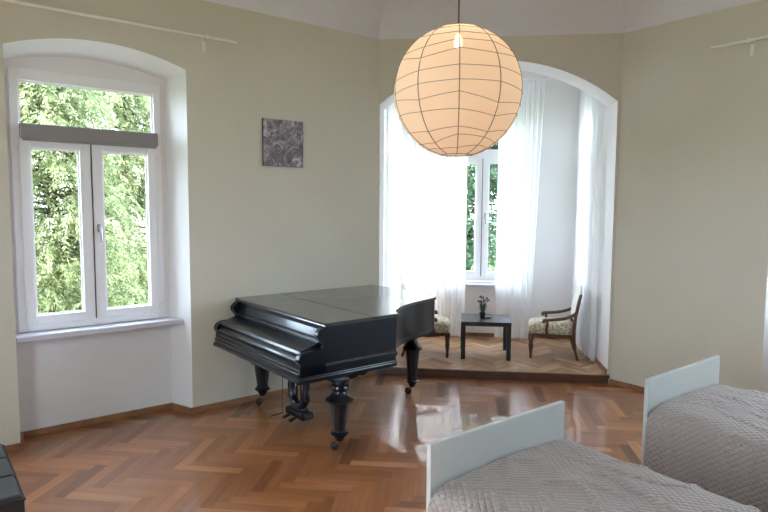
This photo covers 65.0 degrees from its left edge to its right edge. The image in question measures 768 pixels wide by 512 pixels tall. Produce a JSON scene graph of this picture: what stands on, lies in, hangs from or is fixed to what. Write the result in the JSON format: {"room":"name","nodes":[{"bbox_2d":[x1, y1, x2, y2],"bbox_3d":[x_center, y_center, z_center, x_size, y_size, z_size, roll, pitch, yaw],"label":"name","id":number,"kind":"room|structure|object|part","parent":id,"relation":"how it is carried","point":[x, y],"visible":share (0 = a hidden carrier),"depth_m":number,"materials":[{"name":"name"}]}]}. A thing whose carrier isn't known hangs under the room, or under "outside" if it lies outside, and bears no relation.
{"room":"music room","nodes":[
{"label":"music room","id":0,"kind":"room"},
{"bbox_2d":[0,0,379,445],"bbox_3d":[-2.423,-0.395,5.084,5.701,3.710,0.430,-3,6,-38],"label":"wall","id":1,"kind":"structure","parent":0,"point":[235,225],"depth_m":5.50,"materials":[{"name":"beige paint"}]},
{"bbox_2d":[7,66,164,332],"bbox_3d":[-2.445,-0.449,5.069,1.154,2.080,0.148,-3,6,-38],"label":"window","id":2,"kind":"structure","parent":1,"relation":"in","point":[95,310],"depth_m":5.05,"materials":[{"name":"white wood"}]},
{"bbox_2d":[19,123,157,156],"bbox_3d":[-2.411,-0.924,4.996,1.050,0.260,0.062,-3,6,-38],"label":"roller blind","id":3,"kind":"object","parent":2,"relation":"attached to","point":[27,131],"visible":1,"depth_m":4.93,"materials":[{"name":"grey"}]},
{"bbox_3d":[-2.391,-0.192,5.080,0.029,0.156,0.062,-4,7,-43],"label":"handle","id":4,"kind":"part","parent":2,"relation":"part of","materials":[{"name":"silver metal"}]},
{"bbox_2d":[16,317,182,342],"bbox_3d":[-2.385,0.619,5.134,1.305,0.051,0.170,-3,6,-38],"label":"window sill","id":5,"kind":"structure","parent":1,"relation":"attached to","point":[167,321],"depth_m":5.05,"materials":[{"name":"grey"}]},
{"bbox_2d":[0,0,236,52],"bbox_3d":[-2.241,-1.832,4.768,2.270,0.150,0.090,-3,6,-38],"label":"curtain rod","id":6,"kind":"object","parent":1,"relation":"attached to","point":[204,38],"visible":1,"depth_m":4.85,"materials":[{"name":"white paint"}]},
{"bbox_2d":[5,370,376,452],"bbox_3d":[-2.382,1.433,5.153,5.681,0.055,0.266,-3,6,-38],"label":"baseboard","id":7,"kind":"structure","parent":1,"relation":"attached to","point":[51,429],"depth_m":5.48,"materials":[{"name":"brown wood"}]},
{"bbox_2d":[262,118,302,167],"bbox_3d":[-0.982,-1.096,5.867,0.434,0.449,0.024,-3,6,-38],"label":"canvas painting","id":8,"kind":"object","parent":1,"relation":"attached to","point":[282,140],"visible":1,"depth_m":5.85,"materials":[{"name":"grey"}]},
{"bbox_2d":[8,375,643,511],"bbox_3d":[0.712,1.693,2.687,8.017,0.019,8.030,-3,6,-38],"label":"floor","id":9,"kind":"structure","parent":0,"point":[241,457],"depth_m":4.72,"materials":[{"name":"brown wood"}]},
{"bbox_2d":[0,443,25,511],"bbox_3d":[-2.808,1.429,2.780,1.910,0.452,0.864,-3,6,-38],"label":"daybed","id":10,"kind":"object","parent":9,"relation":"on","point":[12,496],"visible":1,"depth_m":3.08,"materials":[{"name":"black"}]},
{"bbox_2d":[213,285,436,449],"bbox_3d":[-0.351,0.928,5.508,1.866,1.030,1.614,-3,6,-38],"label":"grand piano","id":11,"kind":"object","parent":9,"relation":"on","point":[337,336],"visible":1,"depth_m":4.93,"materials":[{"name":"black paint"}]},
{"bbox_3d":[-1.162,1.087,5.752,0.226,0.487,0.226,-3,6,-38],"label":"leg","id":12,"kind":"part","parent":11,"relation":"part of","materials":[{"name":"black paint"}]},
{"bbox_3d":[-0.900,1.126,5.349,0.007,0.545,0.006,-3,6,-38],"label":"pedal rod","id":13,"kind":"part","parent":11,"relation":"part of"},
{"bbox_3d":[-0.343,1.184,4.651,0.226,0.487,0.226,-3,6,-38],"label":"leg","id":14,"kind":"part","parent":11,"relation":"part of","materials":[{"name":"black paint"}]},
{"bbox_3d":[-0.730,0.860,5.242,0.930,0.085,1.544,-3,6,-38],"label":"apron moulding","id":15,"kind":"part","parent":11,"relation":"part of","materials":[{"name":"black paint"}]},
{"bbox_3d":[-0.097,0.410,5.704,1.166,0.027,1.550,-3,6,-38],"label":"lid","id":16,"kind":"part","parent":11,"relation":"part of","materials":[{"name":"paint"}]},
{"bbox_3d":[-0.278,0.733,5.588,1.614,0.038,1.544,-3,6,-38],"label":"moulding","id":17,"kind":"part","parent":11,"relation":"part of","materials":[{"name":"black paint"}]},
{"bbox_3d":[0.285,1.008,6.051,0.203,0.612,0.203,-3,6,-38],"label":"leg","id":18,"kind":"part","parent":11,"relation":"part of","materials":[{"name":"black paint"}]},
{"bbox_2d":[426,400,564,511],"bbox_3d":[1.257,1.319,2.329,1.030,0.800,2.118,-3,6,-38],"label":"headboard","id":19,"kind":"object","parent":9,"relation":"on","point":[449,458],"visible":0.41,"depth_m":3.04,"materials":[{"name":"grey wood"}]},
{"bbox_2d":[427,439,760,511],"bbox_3d":[1.272,1.369,2.316,1.163,0.598,2.118,-3,6,-38],"label":"bedspread","id":20,"kind":"object","parent":19,"relation":"on","point":[561,475],"visible":1,"depth_m":2.74,"materials":[{"name":"beige fabric"}]},
{"bbox_2d":[641,355,719,464],"bbox_3d":[2.737,1.240,3.403,1.035,0.800,2.118,-3,6,-38],"label":"bed","id":21,"kind":"object","parent":9,"relation":"on","point":[659,389],"visible":0.22,"depth_m":4.11,"materials":[{"name":"grey wood"}]},
{"bbox_2d":[643,385,767,511],"bbox_3d":[2.749,1.291,3.387,1.170,0.595,2.114,-3,6,-38],"label":"bedspread","id":22,"kind":"object","parent":21,"relation":"on","point":[714,438],"visible":0.91,"depth_m":3.64,"materials":[{"name":"beige fabric"}]},
{"bbox_2d":[383,109,385,285],"bbox_3d":[-0.133,-0.607,7.747,0.380,3.720,1.340,1,5,7],"label":"wall","id":23,"kind":"structure","parent":0,"point":[385,109],"depth_m":8.18,"materials":[{"name":"paint"}]},
{"bbox_2d":[479,312,485,318],"bbox_3d":[1.188,0.716,7.274,0.078,0.080,0.078,1,5,7],"label":"pot","id":24,"kind":"object","parent":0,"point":[482,314],"depth_m":7.25,"materials":[{"name":"blue"}]},
{"bbox_2d":[205,0,760,38],"bbox_3d":[0.737,-2.144,2.367,7.477,0.310,7.490,-3,6,-38],"label":"ceiling","id":25,"kind":"structure","parent":0,"point":[378,19],"depth_m":6.19,"materials":[{"name":"paint"}]},
{"bbox_2d":[394,0,522,156],"bbox_3d":[0.408,-1.464,3.266,0.702,1.820,0.703,0,5,-3],"label":"paper lantern","id":26,"kind":"object","parent":25,"relation":"hanging from","point":[458,87],"visible":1,"depth_m":3.06,"materials":[{"name":"beige paper"}]},
{"bbox_3d":[0.410,-1.805,3.238,0.008,1.095,0.008,1,5,7],"label":"cord","id":27,"kind":"part","parent":26,"relation":"part of","materials":[{"name":"black plastic"}]},
{"bbox_2d":[400,71,579,332],"bbox_3d":[1.406,-0.653,8.428,2.515,3.720,0.380,1,5,7],"label":"wall","id":28,"kind":"structure","parent":0,"point":[552,287],"depth_m":8.14,"materials":[{"name":"paint"}]},
{"bbox_2d":[465,283,494,286],"bbox_3d":[1.333,0.404,8.275,1.120,0.038,0.108,1,5,7],"label":"window sill","id":29,"kind":"structure","parent":28,"relation":"attached to","point":[466,284],"depth_m":8.23,"materials":[{"name":"grey"}]},
{"bbox_2d":[465,150,497,280],"bbox_3d":[1.368,-0.772,8.403,1.200,2.240,0.148,1,5,7],"label":"window","id":30,"kind":"structure","parent":28,"relation":"in","point":[482,160],"depth_m":8.41,"materials":[{"name":"white wood"}]},
{"bbox_2d":[465,332,606,373],"bbox_3d":[1.271,1.162,7.531,2.515,0.050,1.724,1,5,7],"label":"baseboard","id":31,"kind":"structure","parent":28,"relation":"attached to","point":[597,361],"depth_m":8.36,"materials":[{"name":"brown wood"}]},
{"bbox_2d":[378,33,622,382],"bbox_3d":[1.220,-0.507,6.721,2.610,3.710,0.420,1,5,7],"label":"wall","id":32,"kind":"structure","parent":0,"point":[590,63],"depth_m":6.41,"materials":[{"name":"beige paint"}]},
{"bbox_2d":[393,336,608,374],"bbox_3d":[1.269,1.195,7.519,2.555,0.016,1.794,1,5,7],"label":"floor","id":33,"kind":"structure","parent":0,"point":[481,352],"depth_m":7.25,"materials":[{"name":"brown wood"}]},
{"bbox_2d":[400,282,450,357],"bbox_3d":[0.511,0.763,7.409,0.618,0.866,0.560,1,5,6],"label":"armchair","id":34,"kind":"object","parent":33,"relation":"on","point":[442,324],"visible":0.32,"depth_m":7.17,"materials":[{"name":"beige fabric"}]},
{"bbox_3d":[0.262,0.522,7.414,0.115,0.390,0.404,1,5,6],"label":"backrest","id":35,"kind":"part","parent":34,"relation":"part of","materials":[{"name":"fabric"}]},
{"bbox_3d":[0.536,0.920,7.419,0.515,0.060,0.492,1,5,6],"label":"seat rail","id":36,"kind":"part","parent":34,"relation":"part of","materials":[{"name":"brown wood"}]},
{"bbox_3d":[0.549,0.826,7.410,0.540,0.150,0.474,1,5,6],"label":"seat","id":37,"kind":"part","parent":34,"relation":"part of","materials":[{"name":"fabric"}]},
{"bbox_3d":[0.754,1.065,7.173,0.064,0.295,0.062,1,5,6],"label":"leg","id":38,"kind":"part","parent":34,"relation":"part of","materials":[{"name":"brown wood"}]},
{"bbox_2d":[460,313,511,360],"bbox_3d":[1.228,0.977,7.341,0.580,0.450,0.560,1,5,7],"label":"side table","id":39,"kind":"object","parent":33,"relation":"on","point":[467,319],"visible":0.98,"depth_m":7.09,"materials":[{"name":"black laminate"}]},
{"bbox_3d":[0.936,1.018,7.122,0.050,0.400,0.050,1,5,7],"label":"leg","id":40,"kind":"part","parent":39,"relation":"part of","materials":[{"name":"black laminate"}]},
{"bbox_2d":[477,295,489,318],"bbox_3d":[1.201,0.612,7.264,0.137,0.288,0.126,5,6,42],"label":"lavender","id":41,"kind":"object","parent":39,"relation":"on","point":[483,308],"visible":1,"depth_m":7.25,"materials":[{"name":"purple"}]},
{"bbox_3d":[1.520,0.985,7.563,0.050,0.400,0.050,1,5,7],"label":"leg","id":42,"kind":"part","parent":39,"relation":"part of","materials":[{"name":"black laminate"}]},
{"bbox_3d":[1.460,1.026,7.061,0.050,0.400,0.050,1,5,7],"label":"leg","id":43,"kind":"part","parent":39,"relation":"part of","materials":[{"name":"black laminate"}]},
{"bbox_2d":[377,367,609,383],"bbox_3d":[1.158,1.310,6.653,2.553,0.098,0.065,1,5,7],"label":"trim","id":44,"kind":"structure","parent":33,"relation":"attached to","point":[397,371],"depth_m":6.62,"materials":[{"name":"brown wood"}]},
{"bbox_2d":[528,285,581,360],"bbox_3d":[2.071,0.780,7.335,0.618,0.866,0.560,2,5,14],"label":"armchair","id":45,"kind":"object","parent":33,"relation":"on","point":[546,327],"visible":1,"depth_m":7.12,"materials":[{"name":"fabric"}]},
{"bbox_3d":[1.752,1.070,7.193,0.064,0.295,0.062,2,5,14],"label":"leg","id":46,"kind":"part","parent":45,"relation":"part of","materials":[{"name":"brown wood"}]},
{"bbox_3d":[2.033,0.841,7.349,0.540,0.150,0.474,2,5,14],"label":"seat","id":47,"kind":"part","parent":45,"relation":"part of","materials":[{"name":"fabric"}]},
{"bbox_3d":[2.044,0.936,7.354,0.515,0.060,0.492,2,5,14],"label":"seat rail","id":48,"kind":"part","parent":45,"relation":"part of","materials":[{"name":"brown wood"}]},
{"bbox_3d":[2.180,0.684,7.561,0.409,0.151,0.060,2,5,19],"label":"arm","id":49,"kind":"part","parent":45,"relation":"part of","materials":[{"name":"brown wood"}]},
{"bbox_3d":[2.061,0.724,7.072,0.409,0.151,0.060,1,5,9],"label":"arm","id":50,"kind":"part","parent":45,"relation":"part of","materials":[{"name":"brown wood"}]},
{"bbox_3d":[2.247,1.083,7.074,0.091,0.306,0.044,2,5,14],"label":"leg","id":51,"kind":"part","parent":45,"relation":"part of","materials":[{"name":"brown wood"}]},
{"bbox_3d":[2.317,0.549,7.256,0.115,0.390,0.404,2,5,14],"label":"backrest","id":52,"kind":"part","parent":45,"relation":"part of","materials":[{"name":"fabric"}]},
{"bbox_3d":[2.260,0.700,7.054,0.106,0.504,0.045,0,5,-9],"label":"post","id":53,"kind":"part","parent":45,"relation":"part of","materials":[{"name":"brown wood"}]},
{"bbox_2d":[595,105,607,359],"bbox_3d":[2.742,-0.559,7.407,0.380,3.720,1.340,1,5,7],"label":"wall","id":54,"kind":"structure","parent":0,"point":[605,107],"depth_m":6.87,"materials":[{"name":"paint"}]},
{"bbox_2d":[610,0,767,393],"bbox_3d":[4.380,-0.282,4.276,0.430,3.710,5.714,-3,6,-38],"label":"wall","id":55,"kind":"structure","parent":0,"point":[691,265],"depth_m":5.72,"materials":[{"name":"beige paint"}]},
{"bbox_2d":[609,379,644,392],"bbox_3d":[3.586,1.464,5.260,0.266,0.055,3.394,-3,6,-38],"label":"baseboard","id":56,"kind":"structure","parent":55,"relation":"attached to","point":[611,381],"depth_m":6.35,"materials":[{"name":"brown wood"}]},
{"bbox_2d":[711,36,767,55],"bbox_3d":[3.732,-1.766,4.568,0.089,0.150,2.380,-3,6,-38],"label":"curtain rod","id":57,"kind":"object","parent":55,"relation":"attached to","point":[749,40],"visible":1,"depth_m":5.27,"materials":[{"name":"white paint"}]},
{"bbox_3d":[1.304,-0.582,7.567,2.555,3.720,1.360,1,5,7],"label":"ceiling","id":58,"kind":"structure","parent":0,"visible":0},
{"bbox_2d":[522,78,557,80],"bbox_3d":[1.371,-2.381,7.885,2.475,0.186,0.022,1,5,7],"label":"rail","id":59,"kind":"object","parent":58,"relation":"attached to","point":[547,78],"visible":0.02,"depth_m":7.80,"materials":[{"name":"white metal"}]},
{"bbox_2d":[403,130,466,336],"bbox_3d":[0.688,-0.601,8.128,0.841,3.404,0.084,1,5,7],"label":"curtain","id":60,"kind":"object","parent":59,"relation":"hanging from","point":[435,186],"visible":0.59,"depth_m":8.15,"materials":[{"name":"white fabric"}]},
{"bbox_2d":[494,81,524,337],"bbox_3d":[1.684,-0.585,8.016,0.355,3.404,0.036,1,5,7],"label":"curtain","id":61,"kind":"object","parent":59,"relation":"hanging from","point":[508,281],"visible":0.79,"depth_m":8.03,"materials":[{"name":"white fabric"}]},
{"bbox_2d":[521,80,544,338],"bbox_3d":[1.944,-0.576,7.933,0.259,3.404,0.077,1,5,7],"label":"curtain","id":62,"kind":"object","parent":59,"relation":"hanging from","point":[534,90],"visible":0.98,"depth_m":7.91,"materials":[{"name":"white fabric"}]},
{"bbox_3d":[0.139,-2.369,7.457,0.022,0.156,1.060,1,5,7],"label":"rail","id":63,"kind":"object","parent":58,"relation":"attached to","visible":0},
{"bbox_2d":[384,102,400,288],"bbox_3d":[0.129,-0.560,7.598,0.076,3.404,1.042,1,5,10],"label":"curtain","id":64,"kind":"object","parent":63,"relation":"hanging from","point":[392,256],"visible":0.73,"depth_m":7.38,"materials":[{"name":"white fabric"}]},
{"bbox_3d":[2.498,-2.338,7.269,0.022,0.156,1.240,1,5,7],"label":"rail","id":65,"kind":"object","parent":58,"relation":"attached to","visible":0},
{"bbox_2d":[572,90,603,360],"bbox_3d":[2.484,-0.528,7.401,0.086,3.404,1.200,1,5,7],"label":"curtain","id":66,"kind":"object","parent":65,"relation":"hanging from","point":[591,111],"visible":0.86,"depth_m":7.20,"materials":[{"name":"white fabric"}]},
{"label":"outside","id":67,"kind":"structure","parent":0,"visible":0},
{"bbox_3d":[1.143,5.061,10.386,140.000,0.247,140.000,1,5,7],"label":"ground","id":68,"kind":"structure","parent":67,"visible":0},
{"bbox_2d":[19,82,147,313],"bbox_3d":[-3.851,-0.213,7.072,2.758,11.001,2.809,-1,5,-13],"label":"tree","id":69,"kind":"object","parent":68,"relation":"on","point":[39,104],"visible":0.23,"depth_m":6.81,"materials":[{"name":"green plant"}]},
{"bbox_2d":[62,90,150,308],"bbox_3d":[-4.273,-0.706,9.937,3.190,11.501,2.985,5,6,42],"label":"conifer tree","id":70,"kind":"object","parent":68,"relation":"on","point":[125,116],"visible":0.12,"depth_m":9.55,"materials":[{"name":"green plant"}]},
{"bbox_2d":[129,112,150,239],"bbox_3d":[-4.699,-1.282,13.796,4.136,12.001,4.134,2,5,16],"label":"conifer tree","id":71,"kind":"object","parent":68,"relation":"on","point":[143,112],"visible":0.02,"depth_m":13.14,"materials":[{"name":"green plant"}]},
{"bbox_2d":[465,141,498,270],"bbox_3d":[1.935,-1.109,12.249,3.640,12.001,3.970,-3,6,-35],"label":"conifer tree","id":72,"kind":"object","parent":68,"relation":"on","point":[469,265],"visible":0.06,"depth_m":11.74,"materials":[{"name":"green plant"}]}
]}

